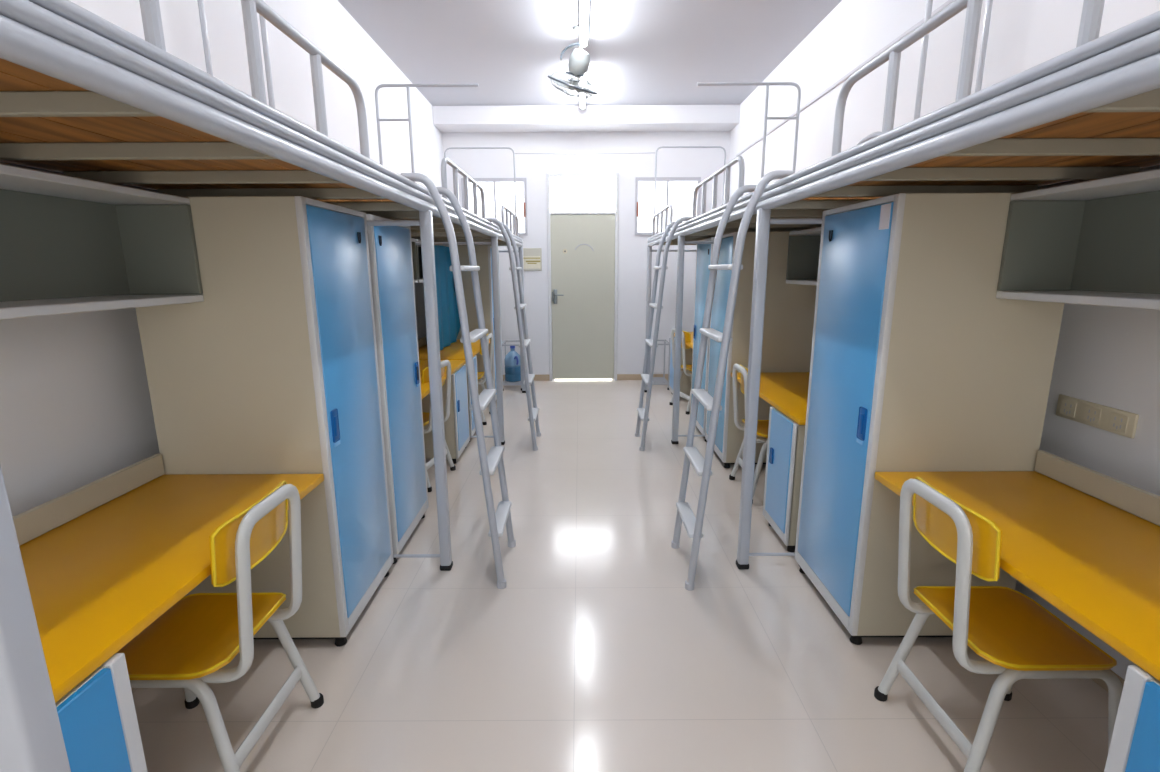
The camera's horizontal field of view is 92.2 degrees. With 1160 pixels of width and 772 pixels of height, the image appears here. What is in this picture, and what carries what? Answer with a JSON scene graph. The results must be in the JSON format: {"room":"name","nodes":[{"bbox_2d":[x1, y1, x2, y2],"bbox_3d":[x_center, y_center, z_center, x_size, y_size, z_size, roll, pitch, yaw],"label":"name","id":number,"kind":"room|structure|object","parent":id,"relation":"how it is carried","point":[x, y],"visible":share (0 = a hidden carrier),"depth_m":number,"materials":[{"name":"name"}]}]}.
{"room":"dormitory room","nodes":[
{"label":"dormitory room","id":0,"kind":"room"},
{"bbox_2d":[0,0,442,516],"bbox_3d":[-1.774,-0.799,2.896,0.100,3.380,9.200,0,12,0],"label":"wall","id":1,"kind":"structure","parent":0,"point":[76,411],"depth_m":2.15,"materials":[{"name":"paint"}]},
{"bbox_2d":[13,454,164,545],"bbox_3d":[-1.560,0.429,1.416,0.020,0.081,1.354,0,12,0],"label":"backsplash","id":2,"kind":"structure","parent":1,"relation":"attached to","point":[30,524],"depth_m":1.75,"materials":[{"name":"beige metal"}]},
{"bbox_2d":[418,336,426,347],"bbox_3d":[-1.565,-0.407,5.395,0.020,0.081,1.366,0,12,0],"label":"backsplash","id":3,"kind":"structure","parent":1,"relation":"attached to","point":[422,341],"depth_m":5.51,"materials":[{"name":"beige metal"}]},
{"bbox_2d":[442,131,729,374],"bbox_3d":[0.081,-1.747,7.368,3.620,3.380,0.140,0,12,0],"label":"wall","id":4,"kind":"structure","parent":0,"point":[671,162],"depth_m":7.14,"materials":[{"name":"paint"}]},
{"bbox_2d":[461,178,527,235],"bbox_3d":[-1.096,-2.303,7.194,0.830,0.710,0.090,0,12,0],"label":"window","id":5,"kind":"structure","parent":4,"relation":"in","point":[498,192],"depth_m":7.19,"materials":[{"name":"glass"}]},
{"bbox_2d":[503,375,549,380],"bbox_3d":[-1.069,-0.113,7.633,1.305,0.082,0.012,0,12,0],"label":"baseboard","id":6,"kind":"structure","parent":4,"relation":"attached to","point":[537,377],"depth_m":7.63,"materials":[{"name":"beige tile"}]},
{"bbox_2d":[523,248,541,270],"bbox_3d":[-0.635,-1.658,7.305,0.266,0.287,0.018,0,12,0],"label":"sign","id":7,"kind":"object","parent":4,"relation":"attached to","point":[532,257],"visible":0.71,"depth_m":7.30,"materials":[{"name":"beige paper"}]},
{"bbox_2d":[546,173,618,380],"bbox_3d":[0.039,-1.395,7.384,0.923,2.685,0.174,0,12,0],"label":"door","id":8,"kind":"structure","parent":4,"relation":"in","point":[583,208],"depth_m":7.35,"materials":[{"name":"paint"}]},
{"bbox_2d":[433,104,739,131],"bbox_3d":[0.075,-3.245,6.777,3.620,0.205,0.400,0,12,0],"label":"beam","id":9,"kind":"structure","parent":4,"relation":"attached to","point":[510,118],"depth_m":6.59,"materials":[{"name":"paint"}]},
{"bbox_2d":[617,374,667,379],"bbox_3d":[1.202,-0.123,7.633,1.392,0.082,0.012,0,12,0],"label":"baseboard","id":10,"kind":"structure","parent":4,"relation":"attached to","point":[619,376],"depth_m":7.62,"materials":[{"name":"beige tile"}]},
{"bbox_2d":[635,177,700,234],"bbox_3d":[1.124,-2.313,7.194,0.830,0.710,0.090,0,12,0],"label":"window","id":11,"kind":"structure","parent":4,"relation":"in","point":[678,192],"depth_m":7.20,"materials":[{"name":"glass"}]},
{"bbox_2d":[338,0,841,105],"bbox_3d":[0.079,-2.510,2.538,3.820,0.100,9.200,0,12,0],"label":"ceiling","id":12,"kind":"structure","parent":0,"point":[641,52],"depth_m":4.79,"materials":[{"name":"paint"}]},
{"bbox_2d":[548,25,596,97],"bbox_3d":[-0.061,-2.610,4.539,0.407,0.524,0.407,0,12,0],"label":"ceiling fan","id":13,"kind":"object","parent":12,"relation":"hanging from","point":[579,60],"visible":0.98,"depth_m":4.46,"materials":[{"name":"grey metal"}]},
{"bbox_2d":[579,92,585,108],"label":"ceiling light","id":14,"kind":"object","parent":12,"relation":"attached to","point":[582,102],"depth_m":6.23,"materials":[{"name":"white"}]},
{"bbox_2d":[579,72,586,87],"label":"ceiling light","id":15,"kind":"object","parent":12,"relation":"attached to","point":[585,77],"depth_m":5.56,"materials":[{"name":"white"}]},
{"bbox_2d":[579,0,589,46],"bbox_3d":[0.032,-2.730,4.035,0.072,0.084,1.220,0,12,0],"label":"ceiling light","id":16,"kind":"object","parent":12,"relation":"attached to","point":[583,4],"visible":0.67,"depth_m":4.17,"materials":[{"name":"white"}]},
{"bbox_2d":[131,379,1107,771],"bbox_3d":[0.093,0.895,3.254,3.820,0.100,9.200,0,12,0],"label":"floor","id":17,"kind":"structure","parent":0,"point":[595,653],"depth_m":2.14,"materials":[{"name":"tile"}]},
{"bbox_2d":[55,653,146,771],"bbox_3d":[-1.181,0.946,1.051,0.490,0.718,0.380,0,12,0],"label":"pedestal","id":18,"kind":"object","parent":17,"relation":"on","point":[98,720],"visible":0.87,"depth_m":1.11,"materials":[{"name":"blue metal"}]},
{"bbox_2d":[13,454,323,702],"bbox_3d":[-1.265,0.639,1.460,0.615,0.512,1.358,0,12,0],"label":"desk","id":19,"kind":"object","parent":18,"relation":"on","point":[104,558],"visible":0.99,"depth_m":1.52,"materials":[{"name":"yellow laminate"}]},
{"bbox_2d":[115,480,323,771],"bbox_3d":[-1.123,0.738,1.666,0.522,0.872,0.464,0,12,0],"label":"chair","id":20,"kind":"object","parent":17,"relation":"on","point":[188,647],"visible":0.88,"depth_m":1.59,"materials":[{"name":"yellow wood"}]},
{"bbox_2d":[0,0,452,771],"bbox_3d":[-1.153,-0.264,1.570,0.990,2.872,2.074,0,12,0],"label":"bed","id":21,"kind":"object","parent":17,"relation":"on","point":[83,96],"visible":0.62,"depth_m":1.14,"materials":[{"name":"grey metal"}]},
{"bbox_2d":[0,164,203,319],"bbox_3d":[-1.449,-0.324,1.250,0.255,0.349,1.384,0,12,0],"label":"shelf","id":22,"kind":"object","parent":21,"relation":"hanging from","point":[69,238],"visible":1,"depth_m":1.72,"materials":[{"name":"wood"}]},
{"bbox_2d":[134,196,393,646],"bbox_3d":[-1.250,0.148,2.358,0.639,1.742,0.589,0,12,0],"label":"wardrobe","id":23,"kind":"object","parent":17,"relation":"on","point":[275,371],"visible":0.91,"depth_m":2.06,"materials":[{"name":"beige wood"}]},
{"bbox_2d":[366,214,428,563],"bbox_3d":[-1.251,0.014,2.997,0.639,1.742,0.609,0,12,0],"label":"wardrobe","id":24,"kind":"object","parent":17,"relation":"on","point":[390,247],"visible":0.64,"depth_m":2.90,"materials":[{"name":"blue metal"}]},
{"bbox_2d":[318,84,504,444],"bbox_3d":[-1.156,-0.689,3.593,0.990,2.872,2.060,0,12,0],"label":"bed","id":25,"kind":"object","parent":17,"relation":"on","point":[389,209],"visible":0.56,"depth_m":3.98,"materials":[{"name":"grey metal"}]},
{"bbox_2d":[411,238,417,282],"bbox_3d":[-1.452,-0.869,3.842,0.255,0.349,1.400,0,12,0],"label":"shelf","id":26,"kind":"object","parent":25,"relation":"attached to","point":[412,239],"visible":0.16,"depth_m":4.51,"materials":[{"name":"metal"}]},
{"bbox_2d":[422,360,455,491],"bbox_3d":[-1.201,0.250,3.991,0.522,0.872,0.464,2,12,10],"label":"chair","id":27,"kind":"object","parent":17,"relation":"on","point":[427,418],"visible":0.24,"depth_m":3.99,"materials":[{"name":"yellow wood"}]},
{"bbox_2d":[422,364,469,463],"bbox_3d":[-1.185,0.218,4.515,0.490,0.718,0.470,0,12,0],"label":"pedestal","id":28,"kind":"object","parent":17,"relation":"on","point":[456,428],"visible":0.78,"depth_m":4.33,"materials":[{"name":"blue wood"}]},
{"bbox_2d":[419,360,465,398],"bbox_3d":[-1.268,0.095,4.046,0.615,0.512,1.397,0,12,0],"label":"desk","id":29,"kind":"object","parent":28,"relation":"on","point":[455,364],"visible":0.06,"depth_m":4.29,"materials":[{"name":"yellow laminate"}]},
{"bbox_2d":[400,173,515,588],"bbox_3d":[-0.544,0.002,2.690,0.372,1.886,0.449,0,12,0],"label":"ladder","id":30,"kind":"object","parent":17,"relation":"on","point":[489,463],"visible":1,"depth_m":2.62,"materials":[{"name":"metal"}]},
{"bbox_2d":[411,147,525,392],"bbox_3d":[-1.158,-1.098,5.622,0.990,2.839,2.080,0,12,0],"label":"bed","id":31,"kind":"object","parent":17,"relation":"on","point":[477,236],"visible":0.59,"depth_m":5.85,"materials":[{"name":"grey metal"}]},
{"bbox_2d":[415,239,448,282],"bbox_3d":[-1.453,-1.163,5.239,0.255,0.349,1.375,0,12,0],"label":"shelf","id":32,"kind":"object","parent":31,"relation":"hanging from","point":[418,247],"visible":0.2,"depth_m":5.42,"materials":[{"name":"metal"}]},
{"bbox_2d":[434,245,459,349],"bbox_3d":[-1.300,-0.890,5.518,0.039,0.955,0.931,0,12,0],"label":"curtain","id":33,"kind":"object","parent":31,"relation":"hanging from","point":[448,314],"visible":0.78,"depth_m":5.41,"materials":[{"name":"teal fabric"}]},
{"bbox_2d":[515,153,639,153],"bbox_3d":[0.058,-2.619,6.286,1.582,0.016,0.007,0,12,0],"label":"clothesline","id":34,"kind":"object","parent":31,"relation":"attached to","point":[515,153],"visible":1,"depth_m":6.28,"materials":[{"name":"grey metal"}]},
{"bbox_2d":[465,356,477,441],"bbox_3d":[-1.185,0.111,5.027,0.490,0.718,0.385,0,12,0],"label":"pedestal","id":35,"kind":"object","parent":17,"relation":"on","point":[472,430],"visible":0.2,"depth_m":4.89,"materials":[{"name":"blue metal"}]},
{"bbox_2d":[418,336,489,359],"bbox_3d":[-1.269,-0.198,5.439,0.615,0.512,1.370,0,12,0],"label":"desk","id":36,"kind":"object","parent":35,"relation":"on","point":[455,351],"visible":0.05,"depth_m":5.24,"materials":[{"name":"yellow laminate"}]},
{"bbox_2d":[457,245,502,400],"bbox_3d":[-1.254,-0.695,6.372,0.639,1.742,0.642,0,12,0],"label":"wardrobe","id":37,"kind":"object","parent":17,"relation":"on","point":[483,253],"visible":0.2,"depth_m":5.99,"materials":[{"name":"beige wood"}]},
{"bbox_2d":[477,333,492,424],"bbox_3d":[-1.137,-0.089,5.600,0.522,0.872,0.464,0,12,0],"label":"chair","id":38,"kind":"object","parent":17,"relation":"on","point":[481,375],"visible":0.26,"depth_m":5.56,"materials":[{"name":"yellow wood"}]},
{"bbox_2d":[502,340,521,390],"bbox_3d":[-0.855,-0.271,7.157,0.277,0.585,0.432,0,12,0],"label":"metal rack","id":39,"kind":"object","parent":17,"relation":"on","point":[504,341],"visible":0.43,"depth_m":7.00,"materials":[{"name":"grey metal"}]},
{"bbox_2d":[504,346,520,381],"bbox_3d":[-0.857,-0.291,7.128,0.216,0.466,0.243,0,12,0],"label":"water bottle","id":40,"kind":"object","parent":39,"relation":"on","point":[512,359],"visible":0.91,"depth_m":7.07,"materials":[{"name":"blue plastic"}]},
{"bbox_2d":[486,218,540,450],"bbox_3d":[-0.547,-0.423,4.716,0.372,1.886,0.449,0,12,0],"label":"ladder","id":41,"kind":"object","parent":17,"relation":"on","point":[524,343],"visible":0.98,"depth_m":4.65,"materials":[{"name":"metal"}]},
{"bbox_2d":[645,338,670,389],"bbox_3d":[0.990,-0.313,7.149,0.277,0.655,0.432,0,12,0],"label":"metal rack","id":42,"kind":"object","parent":17,"relation":"on","point":[657,380],"visible":0.52,"depth_m":7.07,"materials":[{"name":"grey metal"}]},
{"bbox_2d":[635,217,691,450],"bbox_3d":[0.682,-0.425,4.696,0.372,1.886,0.449,0,12,0],"label":"ladder","id":43,"kind":"object","parent":17,"relation":"on","point":[647,379],"visible":0.99,"depth_m":4.64,"materials":[{"name":"metal"}]},
{"bbox_2d":[669,328,691,414],"bbox_3d":[1.265,-0.185,6.006,0.522,0.872,0.464,-3,12,-14],"label":"chair","id":44,"kind":"object","parent":17,"relation":"on","point":[686,336],"visible":0.38,"depth_m":5.83,"materials":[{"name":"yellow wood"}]},
{"bbox_2d":[669,336,692,395],"bbox_3d":[1.323,-0.224,6.566,0.490,0.718,0.400,0,12,0],"label":"pedestal","id":45,"kind":"object","parent":17,"relation":"on","point":[685,381],"visible":0.16,"depth_m":6.41,"materials":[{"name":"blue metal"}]},
{"bbox_2d":[674,332,692,348],"bbox_3d":[1.405,-0.341,6.066,0.615,0.512,1.390,0,12,0],"label":"desk","id":46,"kind":"object","parent":45,"relation":"on","point":[690,345],"visible":0.02,"depth_m":5.73,"materials":[{"name":"yellow laminate"}]},
{"bbox_2d":[690,237,713,441],"bbox_3d":[1.388,-0.422,5.017,0.639,1.742,0.612,0,12,0],"label":"wardrobe","id":47,"kind":"object","parent":17,"relation":"on","point":[704,251],"visible":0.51,"depth_m":4.96,"materials":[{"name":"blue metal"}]},
{"bbox_2d":[644,146,791,391],"bbox_3d":[1.286,-1.109,5.623,0.990,2.839,2.080,0,12,0],"label":"bed","id":48,"kind":"object","parent":17,"relation":"on","point":[655,239],"visible":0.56,"depth_m":6.26,"materials":[{"name":"grey metal"}]},
{"bbox_2d":[671,170,793,590],"bbox_3d":[0.684,0.001,2.671,0.372,1.886,0.449,0,12,0],"label":"ladder","id":49,"kind":"object","parent":17,"relation":"on","point":[693,526],"visible":1,"depth_m":2.61,"materials":[{"name":"metal"}]},
{"bbox_2d":[729,364,768,503],"bbox_3d":[1.297,0.291,3.741,0.522,0.872,0.464,0,12,0],"label":"chair","id":50,"kind":"object","parent":17,"relation":"on","point":[762,425],"visible":0.28,"depth_m":3.76,"materials":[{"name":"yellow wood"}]},
{"bbox_2d":[705,232,816,468],"bbox_3d":[1.389,-0.284,4.362,0.639,1.742,0.614,0,12,0],"label":"wardrobe","id":51,"kind":"object","parent":17,"relation":"on","point":[789,311],"visible":0.34,"depth_m":4.04,"materials":[{"name":"beige wood"}]},
{"bbox_2d":[671,82,880,443],"bbox_3d":[1.288,-0.700,3.594,0.990,2.872,2.060,0,12,0],"label":"bed","id":52,"kind":"object","parent":17,"relation":"on","point":[807,208],"visible":0.63,"depth_m":3.69,"materials":[{"name":"grey metal"}]},
{"bbox_2d":[786,227,821,285],"bbox_3d":[1.584,-0.760,3.258,0.255,0.349,1.345,0,12,0],"label":"shelf","id":53,"kind":"object","parent":52,"relation":"hanging from","point":[803,245],"visible":0.26,"depth_m":3.89,"materials":[{"name":"metal"}]},
{"bbox_2d":[763,406,804,552],"bbox_3d":[1.327,0.507,3.089,0.490,0.718,0.385,0,12,0],"label":"pedestal","id":54,"kind":"object","parent":17,"relation":"on","point":[785,445],"visible":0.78,"depth_m":2.98,"materials":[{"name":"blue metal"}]},
{"bbox_2d":[730,372,809,424],"bbox_3d":[1.408,0.204,3.472,0.615,0.512,1.308,0,12,0],"label":"desk","id":55,"kind":"object","parent":54,"relation":"on","point":[787,392],"visible":0.28,"depth_m":3.44,"materials":[{"name":"yellow laminate"}]},
{"bbox_2d":[794,193,1066,644],"bbox_3d":[1.391,0.136,2.362,0.639,1.742,0.607,0,12,0],"label":"wardrobe","id":56,"kind":"object","parent":17,"relation":"on","point":[917,364],"visible":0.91,"depth_m":2.06,"materials":[{"name":"beige wood"}]},
{"bbox_2d":[736,0,1159,568],"bbox_3d":[1.291,-0.275,1.570,0.990,2.872,2.074,0,12,0],"label":"bed","id":57,"kind":"object","parent":17,"relation":"on","point":[1089,111],"visible":0.73,"depth_m":1.34,"materials":[{"name":"grey metal"}]},
{"bbox_2d":[996,168,1159,309],"bbox_3d":[1.586,-0.337,1.248,0.255,0.349,1.379,0,12,0],"label":"shelf","id":58,"kind":"object","parent":57,"relation":"hanging from","point":[1100,236],"visible":1,"depth_m":1.82,"materials":[{"name":"wood"}]},
{"bbox_2d":[874,477,1122,771],"bbox_3d":[1.264,0.723,1.686,0.522,0.872,0.464,0,12,0],"label":"chair","id":59,"kind":"object","parent":17,"relation":"on","point":[1018,638],"visible":1,"depth_m":1.59,"materials":[{"name":"yellow wood"}]},
{"bbox_2d":[1104,665,1159,771],"bbox_3d":[1.329,0.940,1.027,0.490,0.718,0.330,0,12,0],"label":"pedestal","id":60,"kind":"object","parent":17,"relation":"on","point":[1135,741],"visible":1,"depth_m":1.09,"materials":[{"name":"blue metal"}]},
{"bbox_2d":[874,450,1159,680],"bbox_3d":[1.410,0.627,1.458,0.615,0.512,1.353,0,12,0],"label":"desk","id":61,"kind":"object","parent":60,"relation":"on","point":[1085,541],"visible":1,"depth_m":1.57,"materials":[{"name":"yellow laminate"}]},
{"bbox_2d":[1034,450,1159,525],"bbox_3d":[1.704,0.415,1.414,0.020,0.081,1.349,0,12,0],"label":"backsplash","id":62,"kind":"structure","parent":61,"relation":"on","point":[1141,503],"depth_m":1.81,"materials":[{"name":"beige metal"}]},
{"bbox_2d":[729,0,1159,679],"bbox_3d":[1.946,-0.816,2.896,0.100,3.380,9.200,0,12,0],"label":"wall","id":63,"kind":"structure","parent":0,"point":[1109,356],"depth_m":2.50,"materials":[{"name":"paint"}]},
{"bbox_2d":[736,0,954,155],"bbox_3d":[1.880,-2.181,3.938,0.020,0.025,5.600,0,12,0],"label":"trim","id":64,"kind":"structure","parent":63,"relation":"attached to","point":[948,2],"depth_m":3.88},
{"bbox_2d":[1056,394,1138,437],"bbox_3d":[1.892,0.106,2.055,0.015,0.086,0.315,0,12,0],"label":"wall socket","id":65,"kind":"object","parent":63,"relation":"attached to","point":[1117,421],"visible":1,"depth_m":2.03,"materials":[{"name":"beige plastic"}]},
{"bbox_2d":[1091,669,1124,691],"bbox_3d":[1.897,0.800,3.229,0.012,0.082,8.988,0,12,0],"label":"baseboard","id":66,"kind":"structure","parent":63,"relation":"attached to","point":[1100,682],"depth_m":2.01,"materials":[{"name":"beige tile"}]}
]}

